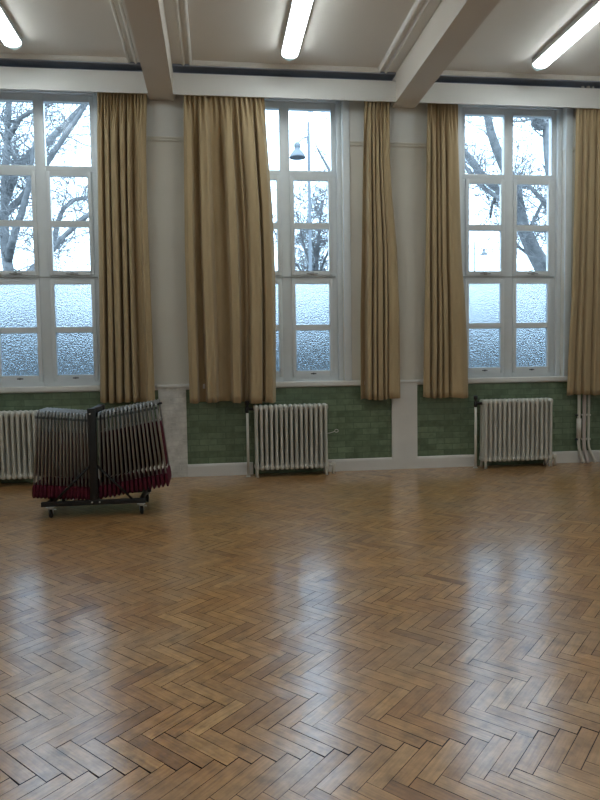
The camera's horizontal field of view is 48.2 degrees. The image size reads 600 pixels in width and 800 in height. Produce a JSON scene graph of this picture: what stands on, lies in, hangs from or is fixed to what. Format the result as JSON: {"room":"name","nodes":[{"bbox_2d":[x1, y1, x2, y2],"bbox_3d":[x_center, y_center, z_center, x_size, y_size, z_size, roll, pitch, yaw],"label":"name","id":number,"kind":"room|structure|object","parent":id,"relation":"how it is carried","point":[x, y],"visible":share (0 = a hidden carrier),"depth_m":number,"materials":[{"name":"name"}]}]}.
{"room":"community hall","nodes":[
{"label":"community hall","id":0,"kind":"room"},
{"bbox_2d":[0,95,575,482],"bbox_3d":[-0.165,-1.667,8.394,9.680,5.250,0.300,-1,4,-7],"label":"wall","id":1,"kind":"structure","parent":0,"point":[164,159],"depth_m":8.29,"materials":[{"name":"white paint"}]},
{"bbox_2d":[0,0,139,63],"bbox_3d":[-2.275,-3.464,1.296,2.640,0.064,12.998,-1,4,-7],"label":"trim","id":2,"kind":"structure","parent":1,"relation":"attached to","point":[118,7],"depth_m":7.48,"materials":[{"name":"paint"}]},
{"bbox_2d":[0,58,141,71],"bbox_3d":[-3.077,-3.747,7.637,2.640,0.206,0.208,-1,4,-7],"label":"band","id":3,"kind":"object","parent":1,"relation":"attached to","point":[4,62],"visible":0.28,"depth_m":7.67,"materials":[{"name":"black paint"}]},
{"bbox_2d":[0,66,148,98],"bbox_3d":[-3.076,-3.629,7.647,2.640,0.240,0.196,-1,4,-7],"label":"pelmet","id":4,"kind":"object","parent":1,"relation":"attached to","point":[11,78],"visible":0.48,"depth_m":7.61,"materials":[{"name":"white paint"}]},
{"bbox_3d":[-3.080,-3.619,7.682,2.640,0.045,0.135,-1,4,-7],"label":"track","id":5,"kind":"object","parent":4,"relation":"attached to","visible":0},
{"bbox_2d":[97,92,154,402],"bbox_3d":[-2.074,-1.792,7.878,0.645,3.676,0.171,-1,4,-6],"label":"curtain","id":6,"kind":"object","parent":5,"relation":"hanging from","point":[125,312],"visible":0.98,"depth_m":7.85,"materials":[{"name":"beige fabric"}]},
{"bbox_2d":[0,390,158,482],"bbox_3d":[-3.165,0.450,7.992,2.930,1.068,0.015,-1,4,-7],"label":"tiles","id":7,"kind":"structure","parent":1,"relation":"attached to","point":[69,400],"depth_m":7.99,"materials":[{"name":"green tile"}]},
{"bbox_2d":[0,89,183,392],"bbox_3d":[-2.809,-1.922,7.979,3.742,3.648,0.245,-1,4,-7],"label":"window","id":8,"kind":"structure","parent":1,"relation":"in","point":[50,327],"depth_m":8.02,"materials":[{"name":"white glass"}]},
{"bbox_2d":[155,384,188,477],"bbox_3d":[-1.546,0.380,8.175,0.400,1.135,0.060,-1,4,-7],"label":"pier","id":9,"kind":"object","parent":1,"relation":"attached to","point":[172,397],"visible":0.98,"depth_m":8.16,"materials":[{"name":"white paint"}]},
{"bbox_2d":[186,98,364,388],"bbox_3d":[-0.157,-1.984,8.312,2.570,3.648,0.245,-1,4,-7],"label":"window","id":10,"kind":"structure","parent":1,"relation":"in","point":[309,304],"depth_m":8.39,"materials":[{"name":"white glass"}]},
{"bbox_2d":[172,64,395,80],"bbox_3d":[-0.171,-3.815,8.002,2.650,0.206,0.208,-1,4,-7],"label":"band","id":11,"kind":"object","parent":1,"relation":"attached to","point":[177,68],"visible":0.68,"depth_m":7.97,"materials":[{"name":"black paint"}]},
{"bbox_2d":[173,73,395,105],"bbox_3d":[-0.169,-3.697,8.011,2.650,0.240,0.196,-1,4,-7],"label":"pelmet","id":12,"kind":"object","parent":1,"relation":"attached to","point":[183,83],"visible":1,"depth_m":7.91,"materials":[{"name":"white paint"}]},
{"bbox_3d":[-0.173,-3.687,8.046,2.650,0.045,0.135,-1,4,-7],"label":"track","id":13,"kind":"object","parent":12,"relation":"attached to","visible":0},
{"bbox_2d":[184,95,275,403],"bbox_3d":[-0.831,-1.805,8.002,1.062,3.704,0.234,-1,4,-4],"label":"curtain","id":14,"kind":"object","parent":13,"relation":"hanging from","point":[230,256],"visible":1,"depth_m":7.97,"materials":[{"name":"beige fabric"}]},
{"bbox_2d":[360,101,399,399],"bbox_3d":[0.975,-1.850,8.263,0.509,3.703,0.183,-1,4,-7],"label":"curtain","id":15,"kind":"object","parent":13,"relation":"hanging from","point":[379,311],"visible":1,"depth_m":8.23,"materials":[{"name":"beige fabric"}]},
{"bbox_2d":[186,386,391,473],"bbox_3d":[-0.109,0.378,8.375,2.570,1.068,0.015,-1,4,-7],"label":"tiles","id":16,"kind":"structure","parent":1,"relation":"attached to","point":[216,432],"depth_m":8.36,"materials":[{"name":"green tile"}]},
{"bbox_2d":[163,0,441,72],"bbox_3d":[0.631,-3.533,1.661,2.650,0.064,12.998,-1,4,-7],"label":"trim","id":17,"kind":"structure","parent":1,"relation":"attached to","point":[176,11],"depth_m":7.25,"materials":[{"name":"paint"}]},
{"bbox_2d":[51,450,599,476],"bbox_3d":[-0.106,0.837,8.389,9.080,0.152,0.034,-1,4,-7],"label":"baseboard","id":18,"kind":"structure","parent":1,"relation":"attached to","point":[385,463],"depth_m":8.50,"materials":[{"name":"grey paint"}]},
{"bbox_2d":[391,380,419,468],"bbox_3d":[1.331,0.312,8.536,0.400,1.135,0.060,-1,4,-7],"label":"pier","id":19,"kind":"object","parent":1,"relation":"attached to","point":[404,408],"visible":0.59,"depth_m":8.52,"materials":[{"name":"white paint"}]},
{"bbox_2d":[350,104,572,383],"bbox_3d":[2.478,-2.046,8.642,3.758,3.648,0.245,-1,4,-7],"label":"window","id":20,"kind":"structure","parent":1,"relation":"in","point":[513,316],"depth_m":8.73,"materials":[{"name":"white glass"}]},
{"bbox_2d":[416,83,599,108],"bbox_3d":[2.742,-3.765,8.377,2.650,0.240,0.196,-1,4,-7],"label":"pelmet","id":21,"kind":"object","parent":1,"relation":"attached to","point":[439,93],"visible":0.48,"depth_m":8.27,"materials":[{"name":"white paint"}]},
{"bbox_3d":[2.738,-3.755,8.412,2.650,0.045,0.135,-1,4,-7],"label":"track","id":22,"kind":"object","parent":21,"relation":"attached to","visible":0},
{"bbox_2d":[423,103,467,397],"bbox_3d":[1.817,-1.867,8.343,0.584,3.705,0.163,-1,4,3],"label":"curtain","id":23,"kind":"object","parent":22,"relation":"hanging from","point":[445,369],"visible":0.98,"depth_m":8.33,"materials":[{"name":"beige fabric"}]},
{"bbox_2d":[567,108,599,394],"bbox_3d":[3.738,-1.911,8.569,0.664,3.706,0.092,-1,4,-7],"label":"curtain","id":24,"kind":"object","parent":22,"relation":"hanging from","point":[583,378],"visible":1,"depth_m":8.55,"materials":[{"name":"beige fabric"}]},
{"bbox_2d":[417,382,599,465],"bbox_3d":[2.941,0.307,8.758,2.920,1.068,0.015,-1,4,-7],"label":"tiles","id":25,"kind":"structure","parent":1,"relation":"attached to","point":[445,426],"depth_m":8.67,"materials":[{"name":"green tile"}]},
{"bbox_2d":[435,75,599,88],"bbox_3d":[2.740,-3.883,8.367,2.650,0.206,0.208,-1,4,-7],"label":"band","id":26,"kind":"object","parent":1,"relation":"attached to","point":[443,78],"visible":0.28,"depth_m":8.34,"materials":[{"name":"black paint"}]},
{"bbox_2d":[441,70,599,80],"bbox_3d":[3.543,-3.601,2.026,2.650,0.064,12.998,-1,4,-7],"label":"trim","id":27,"kind":"structure","parent":1,"relation":"attached to","point":[446,72],"depth_m":8.24,"materials":[{"name":"paint"}]},
{"bbox_2d":[575,86,584,462],"bbox_3d":[3.646,-1.587,8.668,0.095,4.842,0.106,-1,4,-7],"label":"pipe","id":28,"kind":"object","parent":1,"relation":"attached to","point":[578,419],"visible":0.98,"depth_m":8.77,"materials":[{"name":"metal"}]},
{"bbox_2d":[580,86,589,462],"bbox_3d":[3.714,-1.588,8.672,0.091,4.843,0.115,-1,4,-7],"label":"pipe","id":29,"kind":"object","parent":1,"relation":"attached to","point":[583,414],"visible":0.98,"depth_m":8.78,"materials":[{"name":"metal"}]},
{"bbox_2d":[586,86,595,462],"bbox_3d":[3.798,-1.591,8.690,0.114,4.842,0.100,-1,4,-7],"label":"pipe","id":30,"kind":"object","parent":1,"relation":"attached to","point":[588,438],"visible":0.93,"depth_m":8.80,"materials":[{"name":"white metal"}]},
{"bbox_2d":[0,462,599,799],"bbox_3d":[0.710,1.317,1.976,9.680,0.007,13.600,-1,4,-7],"label":"floor","id":31,"kind":"structure","parent":0,"point":[417,633],"depth_m":3.43,"materials":[{"name":"brown wood"}]},
{"bbox_2d":[0,410,40,482],"bbox_3d":[-3.488,0.542,7.772,0.890,0.928,0.194,-1,4,-7],"label":"radiator","id":32,"kind":"object","parent":31,"relation":"on","point":[17,428],"visible":0.84,"depth_m":7.72,"materials":[{"name":"metal"}]},
{"bbox_2d":[41,402,161,517],"bbox_3d":[-1.900,0.546,6.471,1.148,1.033,0.604,-1,4,-7],"label":"trolley","id":33,"kind":"object","parent":31,"relation":"on","point":[92,413],"visible":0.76,"depth_m":6.19,"materials":[{"name":"metal"}]},
{"bbox_2d":[32,407,48,497],"bbox_3d":[-2.464,0.488,6.384,0.078,0.812,0.492,-1,4,-7],"label":"folding chair","id":34,"kind":"object","parent":33,"relation":"hanging from","point":[37,411],"visible":0.34,"depth_m":6.17,"materials":[{"name":"grey metal"}]},
{"bbox_2d":[36,408,52,498],"bbox_3d":[-2.432,0.490,6.388,0.075,0.813,0.492,-1,4,-7],"label":"folding chair","id":35,"kind":"object","parent":33,"relation":"hanging from","point":[41,411],"visible":0.35,"depth_m":6.17,"materials":[{"name":"grey metal"}]},
{"bbox_2d":[39,408,55,498],"bbox_3d":[-2.401,0.493,6.392,0.072,0.813,0.492,-1,4,-7],"label":"folding chair","id":36,"kind":"object","parent":33,"relation":"hanging from","point":[45,411],"visible":0.29,"depth_m":6.17,"materials":[{"name":"grey metal"}]},
{"bbox_2d":[43,408,57,498],"bbox_3d":[-2.370,0.495,6.396,0.068,0.813,0.492,-1,4,-7],"label":"folding chair","id":37,"kind":"object","parent":33,"relation":"hanging from","point":[47,412],"visible":0.35,"depth_m":6.18,"materials":[{"name":"grey metal"}]},
{"bbox_2d":[47,408,61,498],"bbox_3d":[-2.339,0.497,6.400,0.065,0.814,0.492,-1,4,-7],"label":"folding chair","id":38,"kind":"object","parent":33,"relation":"hanging from","point":[51,412],"visible":0.33,"depth_m":6.18,"materials":[{"name":"grey metal"}]},
{"bbox_2d":[51,408,63,498],"bbox_3d":[-2.308,0.499,6.404,0.061,0.814,0.492,-1,4,-7],"label":"folding chair","id":39,"kind":"object","parent":33,"relation":"hanging from","point":[54,412],"visible":0.33,"depth_m":6.19,"materials":[{"name":"grey metal"}]},
{"bbox_2d":[55,408,66,498],"bbox_3d":[-2.276,0.501,6.408,0.058,0.814,0.492,-1,4,-8],"label":"folding chair","id":40,"kind":"object","parent":33,"relation":"hanging from","point":[58,412],"visible":0.31,"depth_m":6.19,"materials":[{"name":"grey metal"}]},
{"bbox_2d":[59,409,70,499],"bbox_3d":[-2.245,0.503,6.412,0.054,0.814,0.492,-1,4,-8],"label":"folding chair","id":41,"kind":"object","parent":33,"relation":"hanging from","point":[62,412],"visible":0.42,"depth_m":6.20,"materials":[{"name":"grey metal"}]},
{"bbox_2d":[62,409,73,499],"bbox_3d":[-2.214,0.505,6.417,0.051,0.815,0.492,-1,4,-8],"label":"folding chair","id":42,"kind":"object","parent":33,"relation":"hanging from","point":[64,413],"visible":0.35,"depth_m":6.20,"materials":[{"name":"grey metal"}]},
{"bbox_2d":[65,409,76,499],"bbox_3d":[-2.181,0.508,6.420,0.031,0.814,0.492,0,4,-7],"label":"folding chair","id":43,"kind":"object","parent":33,"relation":"hanging from","point":[67,413],"visible":0.29,"depth_m":6.20,"materials":[{"name":"grey metal"}]},
{"bbox_2d":[69,409,80,499],"bbox_3d":[-2.150,0.510,6.426,0.031,0.814,0.492,0,3,-7],"label":"folding chair","id":44,"kind":"object","parent":33,"relation":"hanging from","point":[71,413],"visible":0.35,"depth_m":6.21,"materials":[{"name":"grey metal"}]},
{"bbox_2d":[72,410,84,499],"bbox_3d":[-2.119,0.512,6.428,0.030,0.814,0.492,0,4,-7],"label":"folding chair","id":45,"kind":"object","parent":33,"relation":"hanging from","point":[75,413],"visible":0.41,"depth_m":6.21,"materials":[{"name":"grey metal"}]},
{"bbox_2d":[76,410,87,499],"bbox_3d":[-2.087,0.514,6.433,0.031,0.814,0.492,0,4,-7],"label":"folding chair","id":46,"kind":"object","parent":33,"relation":"hanging from","point":[78,413],"visible":0.33,"depth_m":6.21,"materials":[{"name":"grey metal"}]},
{"bbox_2d":[79,411,87,499],"bbox_3d":[-2.056,0.516,6.437,0.030,0.814,0.492,-1,4,-7],"label":"folding chair","id":47,"kind":"object","parent":33,"relation":"hanging from","point":[82,413],"visible":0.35,"depth_m":6.22,"materials":[{"name":"grey metal"}]},
{"bbox_2d":[83,412,88,499],"bbox_3d":[-2.025,0.518,6.441,0.030,0.814,0.492,-1,4,-7],"label":"folding chair","id":48,"kind":"object","parent":33,"relation":"hanging from","point":[84,414],"visible":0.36,"depth_m":6.22,"materials":[{"name":"grey metal"}]},
{"bbox_2d":[86,415,99,499],"bbox_3d":[-1.993,0.520,6.445,0.030,0.814,0.492,-1,4,-7],"label":"folding chair","id":49,"kind":"object","parent":33,"relation":"hanging from","point":[86,415],"visible":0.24,"depth_m":6.23,"materials":[{"name":"grey metal"}]},
{"bbox_2d":[97,409,107,498],"bbox_3d":[-1.895,0.507,6.457,0.037,0.814,0.492,-1,4,-7],"label":"folding chair","id":50,"kind":"object","parent":33,"relation":"hanging from","point":[100,447],"visible":0.49,"depth_m":6.24,"materials":[{"name":"grey metal"}]},
{"bbox_2d":[101,408,112,497],"bbox_3d":[-1.858,0.500,6.462,0.037,0.814,0.492,-2,4,-7],"label":"folding chair","id":51,"kind":"object","parent":33,"relation":"hanging from","point":[104,443],"visible":0.46,"depth_m":6.25,"materials":[{"name":"grey metal"}]},
{"bbox_2d":[105,408,116,497],"bbox_3d":[-1.820,0.493,6.464,0.037,0.814,0.492,-2,4,-7],"label":"folding chair","id":52,"kind":"object","parent":33,"relation":"hanging from","point":[109,458],"visible":0.52,"depth_m":6.25,"materials":[{"name":"grey metal"}]},
{"bbox_2d":[109,407,120,496],"bbox_3d":[-1.783,0.486,6.469,0.037,0.814,0.492,-3,4,-7],"label":"folding chair","id":53,"kind":"object","parent":33,"relation":"hanging from","point":[114,472],"visible":0.55,"depth_m":6.25,"materials":[{"name":"grey metal"}]},
{"bbox_2d":[112,406,125,495],"bbox_3d":[-1.746,0.479,6.475,0.037,0.814,0.492,-3,4,-7],"label":"folding chair","id":54,"kind":"object","parent":33,"relation":"hanging from","point":[117,454],"visible":0.57,"depth_m":6.26,"materials":[{"name":"grey metal"}]},
{"bbox_2d":[116,406,129,494],"bbox_3d":[-1.703,0.472,6.480,0.055,0.814,0.492,-1,4,-7],"label":"folding chair","id":55,"kind":"object","parent":33,"relation":"hanging from","point":[120,438],"visible":0.57,"depth_m":6.27,"materials":[{"name":"grey metal"}]},
{"bbox_2d":[120,405,133,493],"bbox_3d":[-1.665,0.465,6.484,0.060,0.813,0.492,-1,4,-7],"label":"folding chair","id":56,"kind":"object","parent":33,"relation":"hanging from","point":[126,459],"visible":0.54,"depth_m":6.27,"materials":[{"name":"grey metal"}]},
{"bbox_2d":[124,404,137,492],"bbox_3d":[-1.628,0.458,6.488,0.066,0.813,0.492,-1,4,-8],"label":"folding chair","id":57,"kind":"object","parent":33,"relation":"hanging from","point":[130,456],"visible":0.64,"depth_m":6.28,"materials":[{"name":"grey metal"}]},
{"bbox_2d":[128,404,141,492],"bbox_3d":[-1.591,0.451,6.492,0.072,0.813,0.492,-1,4,-8],"label":"folding chair","id":58,"kind":"object","parent":33,"relation":"hanging from","point":[135,465],"visible":0.58,"depth_m":6.28,"materials":[{"name":"grey metal"}]},
{"bbox_2d":[132,403,146,491],"bbox_3d":[-1.553,0.444,6.497,0.078,0.813,0.492,-1,4,-7],"label":"folding chair","id":59,"kind":"object","parent":33,"relation":"hanging from","point":[136,434],"visible":0.58,"depth_m":6.29,"materials":[{"name":"grey metal"}]},
{"bbox_2d":[136,402,149,490],"bbox_3d":[-1.516,0.437,6.501,0.084,0.811,0.492,-1,4,-8],"label":"folding chair","id":60,"kind":"object","parent":33,"relation":"hanging from","point":[143,458],"visible":0.66,"depth_m":6.29,"materials":[{"name":"grey metal"}]},
{"bbox_2d":[140,402,153,489],"bbox_3d":[-1.479,0.430,6.505,0.090,0.811,0.492,-1,4,-8],"label":"folding chair","id":61,"kind":"object","parent":33,"relation":"hanging from","point":[148,465],"visible":0.63,"depth_m":6.29,"materials":[{"name":"grey metal"}]},
{"bbox_2d":[143,401,158,488],"bbox_3d":[-1.442,0.423,6.510,0.096,0.811,0.492,-1,4,-7],"label":"folding chair","id":62,"kind":"object","parent":33,"relation":"hanging from","point":[149,440],"visible":0.71,"depth_m":6.30,"materials":[{"name":"grey metal"}]},
{"bbox_2d":[147,400,162,487],"bbox_3d":[-1.404,0.416,6.514,0.102,0.810,0.492,-1,4,-7],"label":"folding chair","id":63,"kind":"object","parent":33,"relation":"hanging from","point":[155,453],"visible":0.61,"depth_m":6.30,"materials":[{"name":"grey metal"}]},
{"bbox_2d":[151,399,166,486],"bbox_3d":[-1.367,0.409,6.518,0.108,0.810,0.492,-1,4,-7],"label":"folding chair","id":64,"kind":"object","parent":33,"relation":"hanging from","point":[156,431],"visible":0.71,"depth_m":6.31,"materials":[{"name":"red fabric"}]},
{"bbox_2d":[155,399,171,485],"bbox_3d":[-1.330,0.401,6.522,0.114,0.809,0.492,-1,4,-8],"label":"folding chair","id":65,"kind":"object","parent":33,"relation":"hanging from","point":[168,475],"visible":0.94,"depth_m":6.41,"materials":[{"name":"grey metal"}]},
{"bbox_2d":[245,401,337,477],"bbox_3d":[-0.097,0.463,8.197,1.143,0.928,0.194,-1,4,-7],"label":"radiator","id":66,"kind":"object","parent":31,"relation":"on","point":[311,419],"visible":1,"depth_m":8.12,"materials":[{"name":"metal"}]},
{"bbox_2d":[473,396,556,468],"bbox_3d":[2.757,0.395,8.571,1.125,0.928,0.194,-1,4,-7],"label":"radiator","id":67,"kind":"object","parent":31,"relation":"on","point":[514,429],"visible":1,"depth_m":8.50,"materials":[{"name":"metal"}]},
{"bbox_2d":[0,0,599,75],"bbox_3d":[0.633,-3.717,1.650,9.680,0.315,13.600,-1,4,-7],"label":"ceiling","id":68,"kind":"structure","parent":0,"point":[355,33],"depth_m":7.11,"materials":[{"name":"paint"}]},
{"bbox_2d":[0,2,21,49],"bbox_3d":[-2.946,-3.746,6.272,0.196,0.113,1.855,-1,4,-7],"label":"strip light","id":69,"kind":"object","parent":68,"relation":"attached to","point":[10,36],"visible":1,"depth_m":6.85,"materials":[{"name":"white plastic"}]},
{"bbox_2d":[124,0,173,100],"bbox_3d":[-0.823,-3.368,1.488,0.285,0.445,13.001,-1,4,-7],"label":"beam","id":70,"kind":"structure","parent":68,"relation":"attached to","point":[147,18],"depth_m":6.58,"materials":[{"name":"paint"}]},
{"bbox_2d":[281,0,312,60],"bbox_3d":[-0.007,-3.815,6.640,0.196,0.113,1.855,-1,4,-7],"label":"strip light","id":71,"kind":"object","parent":68,"relation":"attached to","point":[299,11],"visible":1,"depth_m":6.82,"materials":[{"name":"white plastic"}]},
{"bbox_2d":[392,0,499,107],"bbox_3d":[2.089,-3.436,1.853,0.285,0.445,13.001,-1,4,-7],"label":"beam","id":72,"kind":"structure","parent":68,"relation":"attached to","point":[453,23],"depth_m":6.79,"materials":[{"name":"paint"}]},
{"bbox_2d":[532,0,599,70],"bbox_3d":[2.921,-3.884,7.008,0.196,0.113,1.855,-1,4,-7],"label":"strip light","id":73,"kind":"object","parent":68,"relation":"attached to","point":[590,16],"visible":1,"depth_m":7.12,"materials":[{"name":"white plastic"}]},
{"label":"outside","id":74,"kind":"structure","parent":0,"visible":0},
{"label":"ground","id":75,"kind":"structure","parent":74,"visible":0},
{"bbox_2d":[0,102,90,270],"bbox_3d":[-6.303,-4.631,17.050,5.667,11.339,7.623,-2,4,-20],"label":"bare tree","id":76,"kind":"object","parent":75,"relation":"on","point":[8,241],"visible":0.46,"depth_m":16.69,"materials":[{"name":"grey plant"}]},
{"bbox_2d":[270,160,328,270],"bbox_3d":[0.118,-3.966,23.877,4.929,8.930,4.586,2,5,38],"label":"bare tree","id":77,"kind":"object","parent":75,"relation":"on","point":[322,238],"visible":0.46,"depth_m":23.53,"materials":[{"name":"grey plant"}]},
{"bbox_2d":[289,121,310,170],"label":"street lamp","id":78,"kind":"object","parent":75,"relation":"on","point":[297,153],"depth_m":19.99,"materials":[{"name":"grey metal"}]},
{"bbox_2d":[20,130,306,134],"bbox_3d":[-5.791,-8.127,20.252,12.097,0.336,0.019,-1,4,2],"label":"overhead cable","id":79,"kind":"object","parent":78,"relation":"attached to","point":[290,130],"visible":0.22,"depth_m":20.05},
{"bbox_2d":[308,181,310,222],"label":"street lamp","id":80,"kind":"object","parent":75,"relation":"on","point":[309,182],"depth_m":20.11,"materials":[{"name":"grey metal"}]},
{"bbox_2d":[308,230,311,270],"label":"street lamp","id":81,"kind":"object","parent":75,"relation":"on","point":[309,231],"depth_m":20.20,"materials":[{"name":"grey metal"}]},
{"bbox_2d":[301,111,329,210],"bbox_3d":[1.129,-4.762,21.657,2.342,10.775,2.688,-1,4,-7],"label":"bare tree","id":82,"kind":"object","parent":75,"relation":"on","point":[326,118],"visible":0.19,"depth_m":21.09,"materials":[{"name":"grey plant"}]},
{"bbox_2d":[474,240,485,270],"bbox_3d":[14.001,-6.941,52.129,1.114,10.800,0.485,-1,4,-7],"label":"street lamp","id":83,"kind":"object","parent":75,"relation":"on","point":[483,252],"visible":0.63,"depth_m":51.77,"materials":[{"name":"grey metal"}]},
{"bbox_2d":[465,116,548,270],"bbox_3d":[6.287,-4.377,19.111,5.489,10.197,5.917,0,4,6],"label":"bare tree","id":84,"kind":"object","parent":75,"relation":"on","point":[532,249],"visible":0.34,"depth_m":18.62,"materials":[{"name":"grey plant"}]},
{"bbox_2d":[530,118,548,130],"bbox_3d":[6.234,-7.244,17.415,0.475,0.469,0.471,-1,4,-7],"label":"nest","id":85,"kind":"object","parent":84,"relation":"in","point":[540,124],"visible":0.67,"depth_m":17.31,"materials":[{"name":"grey plant"}]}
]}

